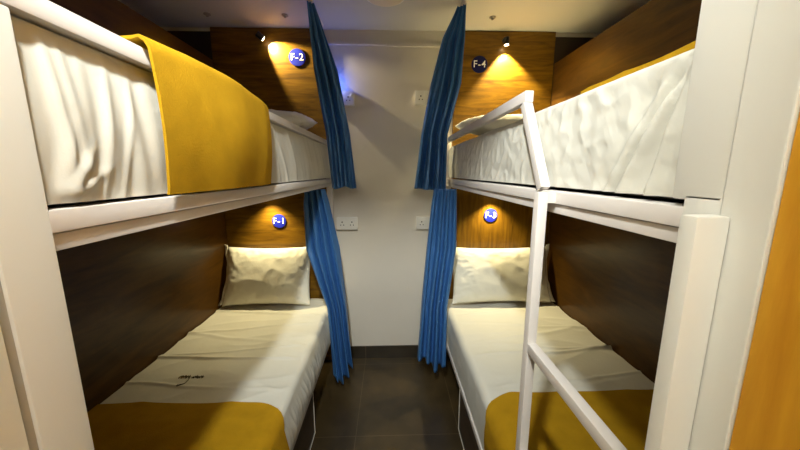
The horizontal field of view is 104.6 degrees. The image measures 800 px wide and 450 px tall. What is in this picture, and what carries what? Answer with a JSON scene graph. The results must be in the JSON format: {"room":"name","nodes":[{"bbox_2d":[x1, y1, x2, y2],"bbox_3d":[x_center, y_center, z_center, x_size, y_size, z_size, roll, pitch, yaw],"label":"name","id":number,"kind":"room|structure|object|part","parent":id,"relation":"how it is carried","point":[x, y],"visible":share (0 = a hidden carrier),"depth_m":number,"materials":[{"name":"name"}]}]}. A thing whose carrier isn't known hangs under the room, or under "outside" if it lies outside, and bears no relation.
{"room":"dormitory","nodes":[
{"label":"dormitory","id":0,"kind":"room"},
{"bbox_2d":[0,326,28,449],"bbox_3d":[-0.999,0.380,-0.615,1.200,2.460,1.923,0,10,-2],"label":"wall","id":1,"kind":"structure","parent":0,"point":[12,430],"depth_m":0.34,"materials":[{"name":"white paint"}]},
{"bbox_2d":[0,282,38,449],"bbox_3d":[-0.472,0.213,0.355,0.076,2.460,0.010,0,10,-2],"label":"trim","id":2,"kind":"structure","parent":1,"relation":"attached to","point":[5,325],"depth_m":0.35,"materials":[{"name":"grey wood"}]},
{"bbox_2d":[161,27,600,345],"bbox_3d":[-0.076,-0.136,2.390,3.500,2.460,0.120,0,10,-2],"label":"wall","id":3,"kind":"structure","parent":0,"point":[383,260],"depth_m":2.30,"materials":[{"name":"white paint"}]},
{"bbox_2d":[168,31,226,232],"bbox_3d":[-1.484,-0.102,2.280,0.417,2.430,0.017,0,10,-2],"label":"trim","id":4,"kind":"structure","parent":3,"relation":"attached to","point":[200,41],"depth_m":2.08,"materials":[{"name":"brown wood"}]},
{"bbox_2d":[336,217,357,229],"bbox_3d":[-0.395,-0.014,2.318,0.154,0.094,0.042,0,10,-2],"label":"wall socket","id":5,"kind":"object","parent":3,"relation":"attached to","point":[343,223],"visible":1,"depth_m":2.30,"materials":[{"name":"white plastic"}]},
{"bbox_2d":[342,91,353,105],"bbox_3d":[-0.398,-0.884,2.169,0.154,0.094,0.042,0,10,-2],"label":"wall socket","id":6,"kind":"object","parent":3,"relation":"attached to","point":[348,96],"visible":0.43,"depth_m":2.15,"materials":[{"name":"white plastic"}]},
{"bbox_2d":[327,41,385,45],"bbox_3d":[-0.304,-1.246,2.123,0.420,0.018,0.018,0,10,-2],"label":"trim","id":7,"kind":"structure","parent":3,"relation":"attached to","point":[329,42],"depth_m":2.12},
{"bbox_2d":[351,345,446,358],"bbox_3d":[-0.074,1.035,2.524,0.920,0.107,0.012,0,10,-2],"label":"baseboard","id":8,"kind":"structure","parent":3,"relation":"attached to","point":[386,351],"depth_m":2.52,"materials":[{"name":"tile"}]},
{"bbox_2d":[387,44,440,46],"bbox_3d":[0.138,-1.241,2.139,0.457,0.016,0.016,0,10,-2],"label":"trim","id":9,"kind":"structure","parent":3,"relation":"attached to","point":[388,45],"depth_m":2.13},
{"bbox_2d":[415,91,428,104],"bbox_3d":[0.182,-0.897,2.186,0.154,0.094,0.042,0,10,-2],"label":"wall socket","id":10,"kind":"object","parent":3,"relation":"attached to","point":[421,97],"visible":0.48,"depth_m":2.17,"materials":[{"name":"white plastic"}]},
{"bbox_2d":[416,217,429,228],"bbox_3d":[0.199,-0.017,2.337,0.154,0.094,0.042,0,10,-2],"label":"wall socket","id":11,"kind":"object","parent":3,"relation":"attached to","point":[421,222],"visible":0.5,"depth_m":2.32,"materials":[{"name":"white plastic"}]},
{"bbox_2d":[550,37,592,106],"bbox_3d":[1.315,-0.815,2.248,0.462,1.004,0.017,0,10,-2],"label":"trim","id":12,"kind":"structure","parent":3,"relation":"attached to","point":[564,46],"depth_m":2.16,"materials":[{"name":"brown wood"}]},
{"bbox_2d":[118,0,650,32],"bbox_3d":[-0.011,-1.055,0.174,3.500,0.100,4.200,0,10,-2],"label":"ceiling","id":13,"kind":"structure","parent":0,"point":[558,16],"depth_m":1.91,"materials":[{"name":"grey paint"}]},
{"bbox_2d":[367,0,403,6],"bbox_3d":[-0.079,-1.247,1.672,0.230,0.026,0.230,0,10,-2],"label":"recessed light","id":14,"kind":"object","parent":13,"relation":"in","point":[384,3],"visible":1,"depth_m":1.73,"materials":[{"name":"white plastic"}]},
{"bbox_3d":[-0.488,-1.165,1.152,0.022,0.011,1.815,0,10,-2],"label":"rail","id":15,"kind":"object","parent":13,"relation":"attached to","visible":0},
{"bbox_2d":[307,1,356,188],"bbox_3d":[-0.442,-0.754,1.949,0.308,1.054,0.111,-10,14,-44],"label":"curtain","id":16,"kind":"object","parent":15,"relation":"hanging from","point":[340,155],"visible":1,"depth_m":1.97,"materials":[{"name":"blue fabric"}]},
{"bbox_3d":[0.387,-1.170,1.180,0.022,0.011,1.815,0,10,-2],"label":"rail","id":17,"kind":"object","parent":13,"relation":"attached to","visible":0},
{"bbox_2d":[414,4,465,189],"bbox_3d":[0.263,-0.749,1.976,0.335,1.074,0.132,6,11,30],"label":"curtain","id":18,"kind":"object","parent":17,"relation":"hanging from","point":[445,85],"visible":0.99,"depth_m":1.99,"materials":[{"name":"blue fabric"}]},
{"bbox_2d":[311,358,463,449],"bbox_3d":[-0.011,1.469,0.607,3.500,0.100,4.200,0,10,-2],"label":"floor","id":19,"kind":"structure","parent":0,"point":[383,403],"depth_m":2.01,"materials":[{"name":"brown tile"}]},
{"bbox_2d":[0,0,333,449],"bbox_3d":[-0.871,0.049,1.327,0.818,2.456,1.983,0,10,-2],"label":"bunk bed","id":20,"kind":"object","parent":19,"relation":"on","point":[94,292],"visible":0.56,"depth_m":1.24,"materials":[{"name":"white"}]},
{"bbox_3d":[-0.466,0.592,0.455,0.070,1.680,0.057,0,10,-2],"label":"post","id":21,"kind":"part","parent":20,"relation":"part of","materials":[{"name":"white metal"}]},
{"bbox_3d":[-1.252,-0.566,1.237,0.018,0.803,1.889,0,10,-2],"label":"panel","id":22,"kind":"part","parent":20,"relation":"part of","materials":[{"name":"brown wood"}]},
{"bbox_3d":[-1.271,0.557,1.424,0.018,1.420,1.899,0,10,-2],"label":"panel","id":23,"kind":"part","parent":20,"relation":"part of","materials":[{"name":"brown wood"}]},
{"bbox_3d":[-0.476,-0.410,1.232,0.030,0.028,1.927,0,10,-2],"label":"guard rail","id":24,"kind":"part","parent":20,"relation":"part of","materials":[{"name":"white paint"}]},
{"bbox_3d":[-0.487,-0.149,1.305,0.050,0.053,1.872,0,10,-2],"label":"platform rail","id":25,"kind":"part","parent":20,"relation":"part of","materials":[{"name":"white paint"}]},
{"bbox_2d":[255,31,264,40],"bbox_3d":[-0.921,-1.247,2.046,0.057,0.060,0.087,0,10,-2],"label":"spotlight","id":26,"kind":"object","parent":20,"relation":"attached to","point":[258,35],"visible":1,"depth_m":2.02,"materials":[{"name":"black metal"}]},
{"bbox_3d":[-0.901,-0.815,2.175,0.745,1.040,0.018,0,10,-2],"label":"headboard","id":27,"kind":"part","parent":20,"relation":"part of","materials":[{"name":"brown wood"}]},
{"bbox_3d":[-0.911,0.396,2.382,0.765,1.415,0.018,0,10,-2],"label":"headboard","id":28,"kind":"part","parent":20,"relation":"part of","materials":[{"name":"brown wood"}]},
{"bbox_2d":[272,214,285,227],"bbox_3d":[-0.899,-0.029,2.297,0.102,0.102,0.007,0,10,-2],"label":"sign","id":29,"kind":"object","parent":20,"relation":"attached to","point":[279,221],"visible":1,"depth_m":2.29,"materials":[{"name":"blue plastic"}]},
{"bbox_2d":[289,48,305,65],"bbox_3d":[-0.703,-1.145,2.112,0.112,0.112,0.007,0,10,-2],"label":"sign","id":30,"kind":"object","parent":20,"relation":"attached to","point":[296,56],"visible":1,"depth_m":2.11,"materials":[{"name":"blue plastic"}]},
{"bbox_3d":[-0.486,1.177,1.199,0.016,0.266,1.175,0,10,-2],"label":"panel","id":31,"kind":"part","parent":20,"relation":"part of","materials":[{"name":"wood"}]},
{"bbox_3d":[-0.497,0.972,1.502,0.030,0.033,1.862,0,10,-2],"label":"bed rail","id":32,"kind":"part","parent":20,"relation":"part of","materials":[{"name":"white metal"}]},
{"bbox_2d":[304,189,352,383],"bbox_3d":[-0.466,0.420,2.070,0.304,1.312,0.138,5,11,28],"label":"curtain","id":33,"kind":"object","parent":20,"relation":"hanging from","point":[322,244],"visible":1,"depth_m":2.04,"materials":[{"name":"blue fabric"}]},
{"bbox_3d":[-0.512,0.248,2.342,0.040,1.720,0.040,0,10,-2],"label":"post","id":34,"kind":"part","parent":20,"relation":"part of","materials":[{"name":"white paint"}]},
{"bbox_3d":[-0.880,0.847,1.477,0.725,0.219,1.780,0,10,-2],"label":"mattress","id":35,"kind":"object","parent":20,"relation":"on","visible":0},
{"bbox_2d":[101,298,329,449],"bbox_3d":[-0.855,0.831,1.465,0.800,0.252,1.855,0,10,-2],"label":"sheet","id":36,"kind":"object","parent":35,"relation":"on","point":[274,355],"visible":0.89,"depth_m":1.58,"materials":[{"name":"white fabric"}]},
{"bbox_2d":[87,401,289,449],"bbox_3d":[-0.828,0.914,0.943,0.804,0.260,0.732,0,10,-2],"label":"blanket","id":37,"kind":"object","parent":36,"relation":"on","point":[230,425],"visible":0.89,"depth_m":1.16,"materials":[{"name":"yellow fabric"}]},
{"bbox_2d":[218,244,309,305],"bbox_3d":[-0.966,0.358,2.239,0.645,0.415,0.200,0,10,-2],"label":"pillow","id":38,"kind":"object","parent":36,"relation":"on","point":[253,275],"visible":0.99,"depth_m":2.19,"materials":[{"name":"beige fabric"}]},
{"bbox_2d":[446,0,757,449],"bbox_3d":[0.754,0.038,1.381,0.882,2.458,1.975,0,10,-2],"label":"bunk bed","id":39,"kind":"object","parent":19,"relation":"on","point":[641,274],"visible":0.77,"depth_m":1.08,"materials":[{"name":"white"}]},
{"bbox_2d":[417,189,456,372],"bbox_3d":[0.247,0.387,2.060,0.263,1.243,0.127,-1,10,-4],"label":"curtain","id":40,"kind":"object","parent":39,"relation":"hanging from","point":[442,232],"visible":1,"depth_m":2.07,"materials":[{"name":"blue fabric"}]},
{"bbox_3d":[0.347,0.243,2.369,0.040,1.720,0.040,0,10,-2],"label":"post","id":41,"kind":"part","parent":39,"relation":"part of","materials":[{"name":"white metal"}]},
{"bbox_3d":[0.364,0.967,1.529,0.030,0.033,1.862,0,10,-2],"label":"bed rail","id":42,"kind":"part","parent":39,"relation":"part of","materials":[{"name":"white metal"}]},
{"bbox_3d":[0.374,1.173,1.226,0.016,0.266,1.175,0,10,-2],"label":"panel","id":43,"kind":"part","parent":39,"relation":"part of","materials":[{"name":"wood"}]},
{"bbox_2d":[471,56,486,72],"bbox_3d":[0.554,-1.121,2.157,0.112,0.112,0.007,0,10,-2],"label":"sign","id":44,"kind":"object","parent":39,"relation":"attached to","point":[479,63],"visible":1,"depth_m":2.15,"materials":[{"name":"plastic"}]},
{"bbox_2d":[484,209,496,221],"bbox_3d":[0.686,-0.073,2.341,0.102,0.102,0.007,0,10,-2],"label":"sign","id":45,"kind":"object","parent":39,"relation":"attached to","point":[490,215],"visible":1,"depth_m":2.34,"materials":[{"name":"blue plastic"}]},
{"bbox_3d":[0.763,0.387,2.435,0.765,1.415,0.018,0,10,-2],"label":"headboard","id":46,"kind":"part","parent":39,"relation":"part of","materials":[{"name":"brown wood"}]},
{"bbox_3d":[0.355,-0.350,1.503,0.025,0.283,1.468,0,10,-2],"label":"guard rail","id":47,"kind":"part","parent":39,"relation":"part of","materials":[{"name":"white metal"}]},
{"bbox_3d":[0.731,-0.824,2.226,0.700,1.040,0.018,0,10,-2],"label":"headboard","id":48,"kind":"part","parent":39,"relation":"part of","materials":[{"name":"brown wood"}]},
{"bbox_2d":[502,36,508,45],"bbox_3d":[0.723,-1.256,2.110,0.041,0.063,0.064,0,10,-2],"label":"spotlight","id":49,"kind":"object","parent":39,"relation":"attached to","point":[505,40],"visible":1,"depth_m":2.09,"materials":[{"name":"black metal"}]},
{"bbox_3d":[0.354,0.635,0.876,0.044,1.452,0.026,0,10,-2],"label":"ladder post","id":50,"kind":"part","parent":39,"relation":"part of","materials":[{"name":"white metal"}]},
{"bbox_3d":[0.382,-0.155,1.340,0.050,0.053,1.856,0,10,-2],"label":"platform rail","id":51,"kind":"part","parent":39,"relation":"part of","materials":[{"name":"white metal"}]},
{"bbox_2d":[456,178,684,199],"bbox_3d":[0.753,-0.281,1.347,0.688,0.192,1.760,0,10,-2],"label":"mattress","id":52,"kind":"object","parent":39,"relation":"on","point":[639,195],"visible":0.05,"depth_m":0.68,"materials":[{"name":"black fabric"}]},
{"bbox_2d":[448,48,694,196],"bbox_3d":[0.738,-0.301,1.339,0.740,0.217,1.823,0,10,-2],"label":"sheet","id":53,"kind":"object","parent":52,"relation":"on","point":[624,134],"visible":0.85,"depth_m":0.61,"materials":[{"name":"white fabric"}]},
{"bbox_2d":[455,114,522,135],"bbox_3d":[0.701,-0.625,1.947,0.640,0.148,0.397,0,10,-2],"label":"pillow","id":54,"kind":"object","parent":53,"relation":"on","point":[507,119],"visible":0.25,"depth_m":1.79,"materials":[{"name":"beige fabric"}]},
{"bbox_2d":[581,40,695,93],"bbox_3d":[0.773,-0.307,0.612,0.624,0.023,0.360,0,10,-2],"label":"blanket","id":55,"kind":"object","parent":53,"relation":"on","point":[690,46],"visible":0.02,"depth_m":0.58,"materials":[{"name":"yellow fabric"}]},
{"bbox_3d":[1.185,0.544,1.502,0.018,1.420,1.899,0,10,-2],"label":"panel","id":56,"kind":"part","parent":39,"relation":"part of","materials":[{"name":"brown wood"}]},
{"bbox_3d":[1.125,-0.579,1.312,0.018,0.803,1.889,0,10,-2],"label":"panel","id":57,"kind":"part","parent":39,"relation":"part of","materials":[{"name":"brown wood"}]},
{"bbox_3d":[0.365,0.702,0.492,0.041,1.449,0.023,0,10,-2],"label":"ladder post","id":58,"kind":"part","parent":39,"relation":"part of","materials":[{"name":"white"}]},
{"bbox_3d":[0.417,0.198,0.447,0.060,2.458,0.068,0,10,-2],"label":"post","id":59,"kind":"part","parent":39,"relation":"part of","materials":[{"name":"white metal"}]},
{"bbox_3d":[0.769,0.843,1.530,0.775,0.209,1.780,0,10,-2],"label":"mattress","id":60,"kind":"object","parent":39,"relation":"on","visible":0},
{"bbox_2d":[446,299,654,449],"bbox_3d":[0.761,0.822,1.521,0.817,0.250,1.846,0,10,-2],"label":"sheet","id":61,"kind":"object","parent":60,"relation":"on","point":[484,339],"visible":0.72,"depth_m":1.67,"materials":[{"name":"white fabric"}]},
{"bbox_2d":[452,244,554,303],"bbox_3d":[0.757,0.358,2.290,0.764,0.410,0.203,0,10,-2],"label":"pillow","id":62,"kind":"object","parent":61,"relation":"on","point":[480,274],"visible":0.83,"depth_m":2.24,"materials":[{"name":"beige fabric"}]},
{"bbox_2d":[484,389,653,449],"bbox_3d":[0.767,0.884,1.002,0.823,0.198,0.756,0,10,-2],"label":"blanket","id":63,"kind":"object","parent":61,"relation":"on","point":[626,412],"visible":0.59,"depth_m":1.21,"materials":[{"name":"yellow fabric"}]},
{"bbox_2d":[729,112,799,449],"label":"door","id":64,"kind":"structure","parent":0,"point":[768,411],"depth_m":0.32,"materials":[{"name":"orange wood"}]},
{"bbox_2d":[688,0,799,449],"bbox_3d":[0.448,0.208,0.387,0.122,2.460,0.052,0,10,-2],"label":"trim","id":65,"kind":"structure","parent":64,"relation":"attached to","point":[769,107],"depth_m":0.34,"materials":[{"name":"white"}]},
{"bbox_3d":[-0.862,-0.280,1.284,0.730,0.210,1.780,0,10,-2],"label":"mattress","id":66,"kind":"object","parent":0,"visible":0},
{"bbox_2d":[10,15,330,204],"bbox_3d":[-0.844,-0.289,1.269,0.775,0.222,1.865,0,10,-2],"label":"sheet","id":67,"kind":"object","parent":66,"relation":"on","point":[95,117],"visible":0.57,"depth_m":0.45,"materials":[{"name":"white fabric"}]},
{"bbox_2d":[120,34,271,194],"bbox_3d":[-0.787,-0.236,0.775,0.771,0.285,0.513,0,10,-2],"label":"blanket","id":68,"kind":"object","parent":67,"relation":"on","point":[217,132],"visible":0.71,"depth_m":0.66,"materials":[{"name":"yellow fabric"}]},
{"bbox_2d":[269,109,316,129],"bbox_3d":[-0.806,-0.605,1.820,0.560,0.159,0.356,0,10,-2],"label":"pillow","id":69,"kind":"object","parent":67,"relation":"on","point":[305,122],"visible":0.22,"depth_m":1.72,"materials":[{"name":"beige fabric"}]}
]}

